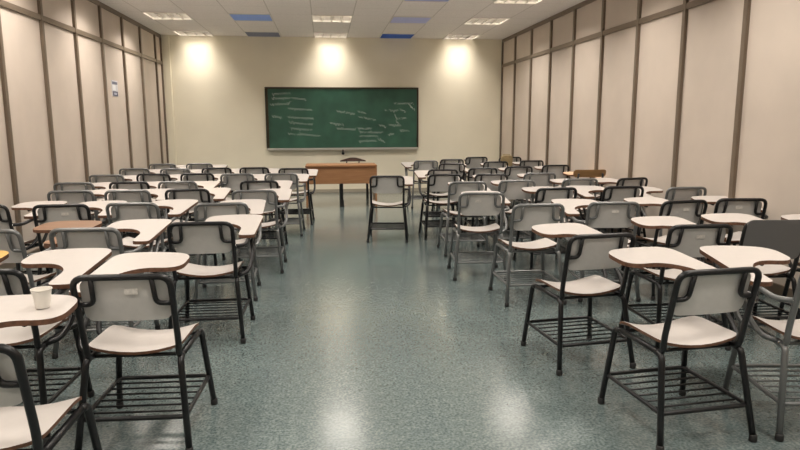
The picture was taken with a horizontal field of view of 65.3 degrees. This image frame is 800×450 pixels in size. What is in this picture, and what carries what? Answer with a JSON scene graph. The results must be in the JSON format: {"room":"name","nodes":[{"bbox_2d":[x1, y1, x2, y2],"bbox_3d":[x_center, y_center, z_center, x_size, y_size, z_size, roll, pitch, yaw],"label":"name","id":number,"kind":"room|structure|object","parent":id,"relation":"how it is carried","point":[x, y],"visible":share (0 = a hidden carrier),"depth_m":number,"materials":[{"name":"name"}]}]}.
{"room":"classroom","nodes":[
{"label":"classroom","id":0,"kind":"room"},
{"bbox_2d":[0,0,166,263],"bbox_3d":[-3.833,-0.938,4.519,0.100,3.326,16.870,-1,9,-7],"label":"wall","id":1,"kind":"structure","parent":0,"point":[20,32],"depth_m":7.90,"materials":[{"name":"beige paint"}]},
{"bbox_2d":[0,16,22,236],"bbox_3d":[-3.986,-1.147,6.335,0.032,3.156,0.060,-1,9,-7],"label":"trim","id":2,"kind":"structure","parent":1,"relation":"attached to","point":[4,84],"depth_m":6.35,"materials":[{"name":"beige metal"}]},
{"bbox_2d":[37,0,57,189],"bbox_3d":[-4.106,-1.306,7.316,0.032,3.156,0.060,-1,9,-7],"label":"trim","id":3,"kind":"structure","parent":1,"relation":"attached to","point":[39,2],"depth_m":7.26,"materials":[{"name":"brown wood"}]},
{"bbox_2d":[0,197,156,268],"bbox_3d":[-3.767,0.662,4.761,0.018,0.090,16.620,-1,9,-7],"label":"baseboard","id":4,"kind":"structure","parent":1,"relation":"attached to","point":[4,265],"depth_m":6.37,"materials":[{"name":"wood"}]},
{"bbox_2d":[0,0,161,64],"bbox_3d":[-3.770,-1.917,4.342,0.027,0.064,16.620,-1,9,-7],"label":"trim","id":5,"kind":"structure","parent":1,"relation":"attached to","point":[5,4],"depth_m":7.82,"materials":[{"name":"brown wood"}]},
{"bbox_2d":[71,0,91,215],"bbox_3d":[-4.225,-1.465,8.296,0.032,3.156,0.060,-1,9,-7],"label":"trim","id":6,"kind":"structure","parent":1,"relation":"attached to","point":[73,10],"depth_m":8.23,"materials":[{"name":"brown wood"}]},
{"bbox_2d":[97,5,113,173],"bbox_3d":[-4.344,-1.624,9.276,0.032,3.156,0.060,-1,9,-7],"label":"trim","id":7,"kind":"structure","parent":1,"relation":"attached to","point":[99,6],"depth_m":9.20,"materials":[{"name":"brown wood"}]},
{"bbox_2d":[111,80,118,96],"bbox_3d":[-4.412,-2.114,9.660,0.008,0.240,0.280,-1,9,-7],"label":"notice","id":8,"kind":"object","parent":1,"relation":"attached to","point":[114,84],"visible":1,"depth_m":9.64,"materials":[{"name":"grey"}]},
{"bbox_2d":[88,0,160,37],"bbox_3d":[-3.772,-2.426,4.259,0.027,0.065,16.620,-1,9,-7],"label":"trim","id":9,"kind":"structure","parent":1,"relation":"attached to","point":[96,2],"depth_m":10.11,"materials":[{"name":"wood"}]},
{"bbox_2d":[120,16,133,167],"bbox_3d":[-4.463,-1.783,10.256,0.032,3.156,0.060,-1,9,-7],"label":"trim","id":10,"kind":"structure","parent":1,"relation":"attached to","point":[121,17],"depth_m":10.18,"materials":[{"name":"brown wood"}]},
{"bbox_2d":[138,26,149,168],"bbox_3d":[-4.583,-1.942,11.236,0.032,3.156,0.060,-1,9,-7],"label":"trim","id":11,"kind":"structure","parent":1,"relation":"attached to","point":[139,27],"depth_m":11.16,"materials":[{"name":"wood"}]},
{"bbox_2d":[153,34,163,163],"bbox_3d":[-4.702,-2.101,12.216,0.032,3.156,0.060,-1,9,-7],"label":"trim","id":12,"kind":"structure","parent":1,"relation":"attached to","point":[154,36],"depth_m":12.14,"materials":[{"name":"wood"}]},
{"bbox_2d":[159,38,168,163],"bbox_3d":[-4.754,-2.170,12.640,0.032,3.156,0.040,-1,9,-7],"label":"trim","id":13,"kind":"structure","parent":1,"relation":"attached to","point":[160,41],"depth_m":12.57,"materials":[{"name":"wood"}]},
{"bbox_2d":[169,35,501,190],"bbox_3d":[-1.294,-2.350,13.154,7.030,3.326,0.100,-1,9,-7],"label":"wall","id":14,"kind":"structure","parent":0,"point":[219,82],"depth_m":13.00,"materials":[{"name":"beige paint"}]},
{"bbox_2d":[161,35,176,164],"bbox_3d":[-4.691,-2.204,12.688,0.170,3.206,0.050,-1,9,-7],"label":"trim","id":15,"kind":"structure","parent":14,"relation":"attached to","point":[164,38],"depth_m":12.61,"materials":[{"name":"beige paint"}]},
{"bbox_2d":[229,188,429,193],"bbox_3d":[-1.198,-0.737,13.371,6.860,0.070,0.012,-1,9,-7],"label":"baseboard","id":16,"kind":"structure","parent":14,"relation":"attached to","point":[415,189],"depth_m":13.36,"materials":[{"name":"beige"}]},
{"bbox_2d":[264,87,418,154],"bbox_3d":[-1.190,-2.174,13.080,3.192,1.395,0.124,-1,9,-7],"label":"chalkboard","id":17,"kind":"object","parent":14,"relation":"attached to","point":[297,118],"visible":1,"depth_m":13.09,"materials":[{"name":"green ceramic"}]},
{"bbox_2d":[267,147,417,149],"bbox_3d":[-1.185,-1.607,13.145,3.152,0.040,0.070,-1,9,-7],"label":"chalk tray","id":18,"kind":"object","parent":17,"relation":"on","point":[268,148],"depth_m":13.11,"materials":[{"name":"silver metal"}]},
{"bbox_2d":[98,0,584,39],"bbox_3d":[-0.299,-2.549,4.687,7.030,0.020,16.670,-1,9,-7],"label":"ceiling","id":19,"kind":"structure","parent":0,"point":[291,18],"depth_m":10.19,"materials":[{"name":"tile"}]},
{"bbox_2d":[142,12,193,19],"bbox_3d":[-3.796,-3.480,10.231,0.666,0.122,0.666,-1,9,-7],"label":"ceiling light","id":20,"kind":"object","parent":19,"relation":"attached to","point":[153,15],"visible":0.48,"depth_m":10.30,"materials":[{"name":"white"}]},
{"bbox_2d":[172,30,213,35],"bbox_3d":[-4.035,-3.798,12.191,0.666,0.122,0.666,-1,9,-7],"label":"ceiling light","id":21,"kind":"object","parent":19,"relation":"attached to","point":[180,33],"visible":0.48,"depth_m":12.30,"materials":[{"name":"white"}]},
{"bbox_2d":[228,13,272,20],"bbox_3d":[-2.473,-3.510,10.387,0.666,0.122,0.666,-1,9,-7],"label":"ceiling light","id":22,"kind":"object","parent":19,"relation":"attached to","point":[236,17],"visible":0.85,"depth_m":10.37,"materials":[{"name":"blue"}]},
{"bbox_2d":[244,31,280,36],"bbox_3d":[-2.711,-3.828,12.347,0.666,0.122,0.666,-1,9,-7],"label":"ceiling light","id":23,"kind":"object","parent":19,"relation":"attached to","point":[248,33],"visible":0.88,"depth_m":12.36,"materials":[{"name":"white"}]},
{"bbox_2d":[314,32,347,37],"bbox_3d":[-1.388,-3.857,12.504,0.666,0.122,0.666,-1,9,-7],"label":"ceiling light","id":24,"kind":"object","parent":19,"relation":"attached to","point":[316,34],"visible":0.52,"depth_m":12.63,"materials":[{"name":"white"}]},
{"bbox_2d":[312,15,352,22],"bbox_3d":[-1.149,-3.539,10.544,0.666,0.122,0.666,-1,9,-7],"label":"ceiling light","id":25,"kind":"object","parent":19,"relation":"attached to","point":[315,18],"visible":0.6,"depth_m":10.62,"materials":[{"name":"white"}]},
{"bbox_2d":[379,33,414,38],"bbox_3d":[-0.064,-3.887,12.660,0.666,0.122,0.666,-1,9,-7],"label":"ceiling panel","id":26,"kind":"object","parent":19,"relation":"attached to","point":[383,35],"visible":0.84,"depth_m":12.69,"materials":[{"name":"blue"}]},
{"bbox_2d":[389,16,432,23],"bbox_3d":[0.174,-3.568,10.700,0.666,0.122,0.666,-1,9,-7],"label":"ceiling panel","id":27,"kind":"object","parent":19,"relation":"attached to","point":[395,19],"visible":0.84,"depth_m":10.72,"materials":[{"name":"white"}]},
{"bbox_2d":[443,34,480,39],"bbox_3d":[1.259,-3.916,12.816,0.666,0.122,0.666,-1,9,-7],"label":"ceiling light","id":28,"kind":"object","parent":19,"relation":"attached to","point":[449,36],"visible":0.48,"depth_m":12.90,"materials":[{"name":"white"}]},
{"bbox_2d":[463,18,509,24],"bbox_3d":[1.498,-3.598,10.856,0.666,0.122,0.666,-1,9,-7],"label":"ceiling light","id":29,"kind":"object","parent":19,"relation":"attached to","point":[472,21],"visible":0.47,"depth_m":10.97,"materials":[{"name":"white"}]},
{"bbox_2d":[493,0,542,3],"bbox_3d":[1.736,-3.280,8.896,0.666,0.122,0.666,-1,9,-7],"label":"ceiling light","id":30,"kind":"object","parent":19,"relation":"attached to","point":[496,1],"visible":1,"depth_m":9.19,"materials":[{"name":"white"}]},
{"bbox_2d":[13,191,799,449],"bbox_3d":[-0.289,0.674,5.212,7.230,0.100,16.870,-1,9,-7],"label":"floor","id":31,"kind":"structure","parent":0,"point":[358,344],"depth_m":3.79,"materials":[{"name":"green plastic"}]},
{"bbox_2d":[0,201,66,276],"bbox_3d":[-3.314,0.181,5.409,0.574,0.829,0.859,-1,9,-3],"label":"chair","id":32,"kind":"object","parent":31,"relation":"on","point":[5,217],"visible":0.41,"depth_m":5.24,"materials":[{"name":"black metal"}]},
{"bbox_2d":[0,294,101,449],"bbox_3d":[-1.392,0.690,2.249,0.574,0.829,0.859,-1,9,-7],"label":"chair","id":33,"kind":"object","parent":31,"relation":"on","point":[26,425],"visible":0.99,"depth_m":2.13,"materials":[{"name":"white laminate"}]},
{"bbox_2d":[30,286,51,308],"bbox_3d":[-1.407,0.286,2.454,0.077,0.075,0.077,-1,9,-7],"label":"paper cup","id":34,"kind":"object","parent":33,"relation":"on","point":[41,295],"visible":1,"depth_m":2.43,"materials":[{"name":"white paper"}]},
{"bbox_2d":[0,220,101,360],"bbox_3d":[-2.460,0.368,4.244,0.574,0.829,0.859,0,9,2],"label":"chair","id":35,"kind":"object","parent":31,"relation":"on","point":[11,240],"visible":0.34,"depth_m":3.89,"materials":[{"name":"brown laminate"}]},
{"bbox_2d":[0,248,111,443],"bbox_3d":[-1.874,0.537,3.196,0.574,0.829,0.859,-1,9,-5],"label":"chair","id":36,"kind":"object","parent":31,"relation":"on","point":[74,262],"visible":0.77,"depth_m":3.08,"materials":[{"name":"black metal"}]},
{"bbox_2d":[32,200,126,289],"bbox_3d":[-2.736,0.178,5.420,0.574,0.829,0.859,-2,9,-10],"label":"chair","id":37,"kind":"object","parent":31,"relation":"on","point":[47,213],"visible":0.27,"depth_m":5.00,"materials":[{"name":"grey plastic"}]},
{"bbox_2d":[53,182,113,220],"bbox_3d":[-3.584,-0.123,7.283,0.574,0.829,0.859,-1,9,-6],"label":"chair","id":38,"kind":"object","parent":31,"relation":"on","point":[61,185],"visible":0.19,"depth_m":6.84,"materials":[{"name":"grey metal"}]},
{"bbox_2d":[47,189,127,272],"bbox_3d":[-3.190,0.010,6.456,0.574,0.829,0.859,-1,9,-7],"label":"chair","id":39,"kind":"object","parent":31,"relation":"on","point":[71,196],"visible":0.15,"depth_m":6.03,"materials":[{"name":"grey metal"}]},
{"bbox_2d":[49,219,171,358],"bbox_3d":[-1.937,0.359,4.290,0.574,0.829,0.859,-1,9,-4],"label":"chair","id":40,"kind":"object","parent":31,"relation":"on","point":[109,237],"visible":0.36,"depth_m":3.91,"materials":[{"name":"white laminate"}]},
{"bbox_2d":[89,174,139,232],"bbox_3d":[-3.716,-0.291,8.316,0.574,0.829,0.859,-1,9,-7],"label":"chair","id":41,"kind":"object","parent":31,"relation":"on","point":[113,177],"visible":0.17,"depth_m":7.88,"materials":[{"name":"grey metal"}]},
{"bbox_2d":[109,181,161,237],"bbox_3d":[-3.025,-0.137,7.357,0.574,0.829,0.859,-2,9,-8],"label":"chair","id":42,"kind":"object","parent":31,"relation":"on","point":[130,185],"visible":0.19,"depth_m":6.92,"materials":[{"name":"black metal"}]},
{"bbox_2d":[104,188,170,261],"bbox_3d":[-2.667,0.004,6.485,0.574,0.829,0.859,-2,9,-9],"label":"chair","id":43,"kind":"object","parent":31,"relation":"on","point":[144,195],"visible":0.19,"depth_m":6.06,"materials":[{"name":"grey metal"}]},
{"bbox_2d":[119,168,163,208],"bbox_3d":[-3.848,-0.473,9.440,0.574,0.829,0.859,-1,9,-7],"label":"chair","id":44,"kind":"object","parent":31,"relation":"on","point":[126,171],"visible":0.22,"depth_m":9.00,"materials":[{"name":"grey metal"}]},
{"bbox_2d":[69,252,217,449],"bbox_3d":[-1.237,0.551,3.098,0.574,0.829,0.859,-1,9,-4],"label":"chair","id":45,"kind":"object","parent":31,"relation":"on","point":[115,291],"visible":0.98,"depth_m":2.78,"materials":[{"name":"white laminate"}]},
{"bbox_2d":[105,199,197,285],"bbox_3d":[-2.150,0.162,5.507,0.574,0.829,0.859,0,9,-2],"label":"chair","id":46,"kind":"object","parent":31,"relation":"on","point":[131,210],"visible":0.45,"depth_m":5.14,"materials":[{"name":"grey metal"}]},
{"bbox_2d":[136,173,184,220],"bbox_3d":[-3.167,-0.317,8.466,0.574,0.829,0.859,-1,9,-4],"label":"chair","id":47,"kind":"object","parent":31,"relation":"on","point":[151,177],"visible":0.25,"depth_m":8.03,"materials":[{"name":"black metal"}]},
{"bbox_2d":[149,164,188,168],"bbox_3d":[-3.822,-0.640,10.462,0.574,0.829,0.859,-1,9,-6],"label":"chair","id":48,"kind":"object","parent":31,"relation":"on","point":[155,166],"visible":0.09,"depth_m":10.02,"materials":[{"name":"plastic"}]},
{"bbox_2d":[160,168,206,217],"bbox_3d":[-3.219,-0.466,9.383,0.574,0.829,0.859,-1,9,-5],"label":"chair","id":49,"kind":"object","parent":31,"relation":"on","point":[166,170],"visible":0.09,"depth_m":8.94,"materials":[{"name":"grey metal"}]},
{"bbox_2d":[158,181,219,245],"bbox_3d":[-2.477,-0.144,7.394,0.574,0.829,0.859,-1,9,-5],"label":"chair","id":50,"kind":"object","parent":31,"relation":"on","point":[165,184],"visible":0.17,"depth_m":6.97,"materials":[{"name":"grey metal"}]},
{"bbox_2d":[165,188,230,265],"bbox_3d":[-2.101,-0.010,6.561,0.574,0.829,0.859,-1,9,-7],"label":"chair","id":51,"kind":"object","parent":31,"relation":"on","point":[202,195],"visible":0.28,"depth_m":6.15,"materials":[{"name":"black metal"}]},
{"bbox_2d":[180,173,223,221],"bbox_3d":[-2.632,-0.325,8.508,0.574,0.829,0.859,-1,9,-6],"label":"chair","id":52,"kind":"object","parent":31,"relation":"on","point":[188,176],"visible":0.27,"depth_m":8.07,"materials":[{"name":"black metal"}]},
{"bbox_2d":[186,163,227,201],"bbox_3d":[-3.243,-0.652,10.528,0.574,0.829,0.859,-1,9,-5],"label":"chair","id":53,"kind":"object","parent":31,"relation":"on","point":[191,166],"visible":0.12,"depth_m":10.08,"materials":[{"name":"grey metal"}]},
{"bbox_2d":[167,214,262,343],"bbox_3d":[-1.306,0.322,4.507,0.574,0.829,0.859,-1,9,-6],"label":"chair","id":54,"kind":"object","parent":31,"relation":"on","point":[216,234],"visible":0.91,"depth_m":4.19,"materials":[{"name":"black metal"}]},
{"bbox_2d":[201,167,242,194],"bbox_3d":[-2.688,-0.492,9.535,0.574,0.829,0.859,-1,9,-7],"label":"chair","id":55,"kind":"object","parent":31,"relation":"on","point":[218,170],"visible":0.16,"depth_m":9.09,"materials":[{"name":"plastic"}]},
{"bbox_2d":[193,199,265,302],"bbox_3d":[-1.476,0.163,5.486,0.574,0.829,0.859,-2,9,-9],"label":"chair","id":56,"kind":"object","parent":31,"relation":"on","point":[243,206],"visible":0.47,"depth_m":5.14,"materials":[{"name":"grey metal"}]},
{"bbox_2d":[220,173,268,230],"bbox_3d":[-2.086,-0.316,8.442,0.574,0.829,0.859,-1,9,-5],"label":"chair","id":57,"kind":"object","parent":31,"relation":"on","point":[230,180],"visible":0.24,"depth_m":8.01,"materials":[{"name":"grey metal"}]},
{"bbox_2d":[239,167,278,217],"bbox_3d":[-2.143,-0.500,9.575,0.574,0.829,0.859,-1,9,-6],"label":"chair","id":58,"kind":"object","parent":31,"relation":"on","point":[253,170],"visible":0.21,"depth_m":9.13,"materials":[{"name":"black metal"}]},
{"bbox_2d":[230,189,291,273],"bbox_3d":[-1.415,0.006,6.452,0.574,0.829,0.859,-1,9,-6],"label":"chair","id":59,"kind":"object","parent":31,"relation":"on","point":[270,195],"visible":0.7,"depth_m":6.13,"materials":[{"name":"grey metal"}]},
{"bbox_2d":[240,180,292,251],"bbox_3d":[-1.584,-0.154,7.436,0.574,0.829,0.859,-1,9,-5],"label":"chair","id":60,"kind":"object","parent":31,"relation":"on","point":[255,184],"visible":0.37,"depth_m":7.11,"materials":[{"name":"black metal"}]},
{"bbox_2d":[264,173,308,236],"bbox_3d":[-1.530,-0.322,8.468,0.574,0.829,0.859,-1,9,-5],"label":"chair","id":61,"kind":"object","parent":31,"relation":"on","point":[303,178],"visible":0.68,"depth_m":8.14,"materials":[{"name":"grey metal"}]},
{"bbox_2d":[278,168,317,224],"bbox_3d":[-1.527,-0.471,9.386,0.574,0.829,0.859,-1,9,-5],"label":"chair","id":62,"kind":"object","parent":31,"relation":"on","point":[313,173],"visible":0.54,"depth_m":9.07,"materials":[{"name":"black metal"}]},
{"bbox_2d":[305,163,376,206],"bbox_3d":[-1.060,-0.729,11.260,1.250,0.732,0.645,-1,9,-7],"label":"desk","id":63,"kind":"object","parent":31,"relation":"on","point":[328,173],"visible":0.74,"depth_m":10.97,"materials":[{"name":"orange wood"}]},
{"bbox_2d":[339,157,368,199],"bbox_3d":[-0.897,-0.893,12.066,0.560,0.797,0.488,-1,9,-7],"label":"chair","id":64,"kind":"object","parent":31,"relation":"on","point":[352,159],"visible":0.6,"depth_m":12.20,"materials":[{"name":"brown plastic"}]},
{"bbox_2d":[366,176,412,242],"bbox_3d":[-0.120,-0.257,8.042,0.574,0.829,0.859,0,9,1],"label":"chair","id":65,"kind":"object","parent":31,"relation":"on","point":[378,184],"visible":1,"depth_m":7.69,"materials":[{"name":"black metal"}]},
{"bbox_2d":[401,160,439,208],"bbox_3d":[0.356,-0.761,11.129,0.574,0.829,0.859,-2,9,-9],"label":"chair","id":66,"kind":"object","parent":31,"relation":"on","point":[419,164],"visible":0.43,"depth_m":10.74,"materials":[{"name":"grey plastic"}]},
{"bbox_2d":[414,169,457,228],"bbox_3d":[0.528,-0.425,9.065,0.574,0.829,0.859,-1,9,-5],"label":"chair","id":67,"kind":"object","parent":31,"relation":"on","point":[421,174],"visible":0.6,"depth_m":8.80,"materials":[{"name":"black metal"}]},
{"bbox_2d":[418,174,463,239],"bbox_3d":[0.539,-0.291,8.237,0.574,0.829,0.859,-1,9,-7],"label":"chair","id":68,"kind":"object","parent":31,"relation":"on","point":[436,182],"visible":0.66,"depth_m":7.86,"materials":[{"name":"black metal"}]},
{"bbox_2d":[431,163,467,210],"bbox_3d":[0.816,-0.632,10.332,0.574,0.829,0.859,-1,9,-5],"label":"chair","id":69,"kind":"object","parent":31,"relation":"on","point":[460,167],"visible":0.25,"depth_m":9.90,"materials":[{"name":"black metal"}]},
{"bbox_2d":[434,159,466,200],"bbox_3d":[0.907,-0.822,11.497,0.574,0.829,0.859,-1,9,-6],"label":"chair","id":70,"kind":"object","parent":31,"relation":"on","point":[442,160],"visible":0.2,"depth_m":11.05,"materials":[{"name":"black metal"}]},
{"bbox_2d":[437,181,490,256],"bbox_3d":[0.729,-0.130,7.245,0.574,0.829,0.859,-1,9,-5],"label":"chair","id":71,"kind":"object","parent":31,"relation":"on","point":[455,189],"visible":0.57,"depth_m":6.88,"materials":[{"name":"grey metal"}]},
{"bbox_2d":[464,157,487,177],"bbox_3d":[1.437,-0.943,12.230,0.574,0.829,0.859,-1,9,-5],"label":"chair","id":72,"kind":"object","parent":31,"relation":"on","point":[471,162],"visible":0.29,"depth_m":11.80,"materials":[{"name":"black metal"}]},
{"bbox_2d":[457,168,496,225],"bbox_3d":[1.156,-0.471,9.332,0.574,0.829,0.859,-1,9,-7],"label":"chair","id":73,"kind":"object","parent":31,"relation":"on","point":[472,171],"visible":0.28,"depth_m":8.89,"materials":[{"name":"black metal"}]},
{"bbox_2d":[447,191,510,280],"bbox_3d":[0.765,0.045,6.173,0.574,0.829,0.859,0,9,-2],"label":"chair","id":74,"kind":"object","parent":31,"relation":"on","point":[470,203],"visible":0.97,"depth_m":5.82,"materials":[{"name":"grey plastic"}]},
{"bbox_2d":[463,174,508,232],"bbox_3d":[1.140,-0.298,8.269,0.574,0.829,0.859,-1,9,-5],"label":"chair","id":75,"kind":"object","parent":31,"relation":"on","point":[487,178],"visible":0.29,"depth_m":7.87,"materials":[{"name":"black metal"}]},
{"bbox_2d":[480,161,508,205],"bbox_3d":[1.577,-0.712,10.806,0.574,0.829,0.859,-1,9,-6],"label":"chair","id":76,"kind":"object","parent":31,"relation":"on","point":[488,164],"visible":0.22,"depth_m":10.37,"materials":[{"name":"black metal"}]},
{"bbox_2d":[482,180,535,244],"bbox_3d":[1.281,-0.157,7.401,0.574,0.829,0.859,-1,9,-8],"label":"chair","id":77,"kind":"object","parent":31,"relation":"on","point":[511,189],"visible":0.43,"depth_m":7.01,"materials":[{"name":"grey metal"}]},
{"bbox_2d":[491,166,532,217],"bbox_3d":[1.719,-0.518,9.613,0.574,0.829,0.859,-1,9,-7],"label":"chair","id":78,"kind":"object","parent":31,"relation":"on","point":[511,171],"visible":0.27,"depth_m":9.18,"materials":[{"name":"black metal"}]},
{"bbox_2d":[488,203,566,306],"bbox_3d":[1.063,0.201,5.209,0.517,0.829,0.542,-1,9,-7],"label":"chair","id":79,"kind":"object","parent":31,"relation":"on","point":[523,216],"visible":0.94,"depth_m":5.01,"materials":[{"name":"white laminate"}]},
{"bbox_2d":[512,160,543,204],"bbox_3d":[2.212,-0.758,11.076,0.574,0.829,0.859,-2,9,-8],"label":"chair","id":80,"kind":"object","parent":31,"relation":"on","point":[532,163],"visible":0.2,"depth_m":10.64,"materials":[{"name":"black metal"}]},
{"bbox_2d":[509,173,558,236],"bbox_3d":[1.780,-0.323,8.414,0.574,0.829,0.859,-1,9,-5],"label":"chair","id":81,"kind":"object","parent":31,"relation":"on","point":[541,179],"visible":0.43,"depth_m":7.99,"materials":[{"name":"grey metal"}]},
{"bbox_2d":[513,186,576,269],"bbox_3d":[1.506,-0.025,6.586,0.574,0.829,0.859,-2,9,-9],"label":"chair","id":82,"kind":"object","parent":31,"relation":"on","point":[543,194],"visible":0.34,"depth_m":6.17,"materials":[{"name":"black metal"}]},
{"bbox_2d":[531,165,569,197],"bbox_3d":[2.345,-0.569,9.912,0.574,0.829,0.859,-1,9,-6],"label":"chair","id":83,"kind":"object","parent":31,"relation":"on","point":[556,169],"visible":0.26,"depth_m":9.48,"materials":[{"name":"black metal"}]},
{"bbox_2d":[542,178,599,238],"bbox_3d":[2.039,-0.187,7.574,0.574,0.829,0.859,-1,9,-6],"label":"chair","id":84,"kind":"object","parent":31,"relation":"on","point":[573,181],"visible":0.28,"depth_m":7.13,"materials":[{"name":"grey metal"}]},
{"bbox_2d":[521,223,635,375],"bbox_3d":[1.097,0.392,4.029,0.574,0.829,0.859,-2,9,-13],"label":"chair","id":85,"kind":"object","parent":31,"relation":"on","point":[587,248],"visible":0.86,"depth_m":3.73,"materials":[{"name":"black metal"}]},
{"bbox_2d":[563,169,606,231],"bbox_3d":[2.507,-0.382,8.725,0.574,0.840,0.859,-1,9,-7],"label":"chair","id":86,"kind":"object","parent":31,"relation":"on","point":[577,173],"visible":0.44,"depth_m":8.29,"materials":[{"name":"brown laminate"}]},
{"bbox_2d":[551,199,640,301],"bbox_3d":[1.685,0.156,5.471,0.574,0.829,0.859,0,9,-1],"label":"chair","id":87,"kind":"object","parent":31,"relation":"on","point":[599,214],"visible":0.45,"depth_m":5.08,"materials":[{"name":"grey plastic"}]},
{"bbox_2d":[566,185,643,246],"bbox_3d":[2.174,-0.047,6.708,0.574,0.829,0.859,-1,9,-6],"label":"chair","id":88,"kind":"object","parent":31,"relation":"on","point":[610,193],"visible":0.3,"depth_m":6.30,"materials":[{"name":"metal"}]},
{"bbox_2d":[593,177,647,242],"bbox_3d":[2.584,-0.201,7.651,0.574,0.829,0.859,-3,10,-19],"label":"chair","id":89,"kind":"object","parent":31,"relation":"on","point":[636,181],"visible":0.25,"depth_m":7.38,"materials":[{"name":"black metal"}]},
{"bbox_2d":[619,197,707,300],"bbox_3d":[2.274,0.140,5.558,0.574,0.829,0.859,-2,9,-12],"label":"chair","id":90,"kind":"object","parent":31,"relation":"on","point":[690,210],"visible":0.44,"depth_m":5.17,"materials":[{"name":"white laminate"}]},
{"bbox_2d":[635,186,706,268],"bbox_3d":[2.749,-0.032,6.604,0.574,0.829,0.859,-1,9,-7],"label":"chair","id":91,"kind":"object","parent":31,"relation":"on","point":[673,193],"visible":0.21,"depth_m":6.19,"materials":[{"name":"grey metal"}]},
{"bbox_2d":[619,216,732,350],"bbox_3d":[1.865,0.338,4.351,0.574,0.829,0.859,-1,9,-6],"label":"chair","id":92,"kind":"object","parent":31,"relation":"on","point":[684,236],"visible":0.68,"depth_m":3.99,"materials":[{"name":"grey plastic"}]},
{"bbox_2d":[597,247,761,449],"bbox_3d":[1.335,0.531,3.170,0.574,0.829,0.859,-2,9,-12],"label":"chair","id":93,"kind":"object","parent":31,"relation":"on","point":[701,288],"visible":1,"depth_m":2.88,"materials":[{"name":"black metal"}]},
{"bbox_2d":[691,196,767,294],"bbox_3d":[2.897,0.118,5.680,0.574,0.829,0.859,0,9,1],"label":"chair","id":94,"kind":"object","parent":31,"relation":"on","point":[723,204],"visible":0.35,"depth_m":5.25,"materials":[{"name":"grey plastic"}]},
{"bbox_2d":[699,246,799,441],"bbox_3d":[1.971,0.521,3.222,0.574,0.829,0.859,0,9,1],"label":"chair","id":95,"kind":"object","parent":31,"relation":"on","point":[723,256],"visible":0.78,"depth_m":3.14,"materials":[{"name":"grey metal"}]},
{"bbox_2d":[701,213,799,340],"bbox_3d":[2.442,0.310,4.489,0.574,0.835,0.876,-1,9,-3],"label":"chair","id":96,"kind":"object","parent":31,"relation":"on","point":[783,236],"visible":0.53,"depth_m":4.09,"materials":[{"name":"white laminate"}]},
{"bbox_2d":[775,214,799,319],"bbox_3d":[3.041,0.319,4.442,0.574,0.829,0.859,-1,9,-7],"label":"chair","id":97,"kind":"object","parent":31,"relation":"on","point":[791,216],"visible":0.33,"depth_m":4.53,"materials":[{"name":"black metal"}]},
{"bbox_2d":[501,0,799,288],"bbox_3d":[3.245,-1.095,5.355,0.100,3.326,16.870,-1,9,-7],"label":"wall","id":98,"kind":"structure","parent":0,"point":[768,168],"depth_m":6.92,"materials":[{"name":"beige paint"}]},
{"bbox_2d":[499,42,503,157],"bbox_3d":[2.188,-2.333,13.510,0.032,3.156,0.040,-1,9,-7],"label":"trim","id":99,"kind":"structure","parent":98,"relation":"attached to","point":[502,42],"depth_m":13.43,"materials":[{"name":"wood"}]},
{"bbox_2d":[511,36,516,156],"bbox_3d":[2.296,-2.189,12.628,0.032,3.156,0.060,-1,9,-7],"label":"trim","id":100,"kind":"structure","parent":98,"relation":"attached to","point":[515,37],"depth_m":12.54,"materials":[{"name":"wood"}]},
{"bbox_2d":[527,28,532,159],"bbox_3d":[2.415,-2.030,11.648,0.032,3.156,0.060,-1,9,-7],"label":"trim","id":101,"kind":"structure","parent":98,"relation":"attached to","point":[531,35],"depth_m":11.56,"materials":[{"name":"wood"}]},
{"bbox_2d":[545,19,552,164],"bbox_3d":[2.534,-1.871,10.668,0.032,3.156,0.060,-1,9,-7],"label":"trim","id":102,"kind":"structure","parent":98,"relation":"attached to","point":[551,20],"depth_m":10.58,"materials":[{"name":"brown wood"}]},
{"bbox_2d":[502,0,595,41],"bbox_3d":[3.178,-2.584,5.105,0.027,0.065,16.670,-1,9,-7],"label":"trim","id":103,"kind":"structure","parent":98,"relation":"attached to","point":[586,2],"depth_m":10.39,"materials":[{"name":"brown wood"}]},
{"bbox_2d":[567,9,576,178],"bbox_3d":[2.654,-1.712,9.688,0.032,3.156,0.060,-1,9,-7],"label":"trim","id":104,"kind":"structure","parent":98,"relation":"attached to","point":[574,10],"depth_m":9.60,"materials":[{"name":"brown wood"}]},
{"bbox_2d":[594,0,605,200],"bbox_3d":[2.773,-1.553,8.708,0.032,3.156,0.060,-1,9,-7],"label":"trim","id":105,"kind":"structure","parent":98,"relation":"attached to","point":[603,1],"depth_m":8.63,"materials":[{"name":"brown wood"}]},
{"bbox_2d":[502,0,715,66],"bbox_3d":[3.179,-2.076,5.188,0.027,0.064,16.670,-1,9,-7],"label":"trim","id":106,"kind":"structure","parent":98,"relation":"attached to","point":[695,3],"depth_m":7.94,"materials":[{"name":"brown wood"}]},
{"bbox_2d":[626,0,641,237],"bbox_3d":[2.892,-1.394,7.728,0.032,3.156,0.060,-1,9,-7],"label":"trim","id":107,"kind":"structure","parent":98,"relation":"attached to","point":[639,2],"depth_m":7.66,"materials":[{"name":"brown wood"}]},
{"bbox_2d":[668,0,688,230],"bbox_3d":[3.011,-1.235,6.748,0.032,3.156,0.060,-1,9,-7],"label":"trim","id":108,"kind":"structure","parent":98,"relation":"attached to","point":[684,11],"depth_m":6.71,"materials":[{"name":"brown wood"}]},
{"bbox_2d":[575,217,792,296],"bbox_3d":[3.192,0.503,5.608,0.018,0.090,16.670,-1,9,-7],"label":"baseboard","id":109,"kind":"structure","parent":98,"relation":"attached to","point":[776,288],"depth_m":5.34,"materials":[{"name":"beige metal"}]},
{"bbox_2d":[725,0,750,244],"bbox_3d":[3.131,-1.076,5.768,0.032,3.156,0.060,-1,9,-7],"label":"trim","id":110,"kind":"structure","parent":98,"relation":"attached to","point":[747,3],"depth_m":5.74,"materials":[{"name":"brown wood"}]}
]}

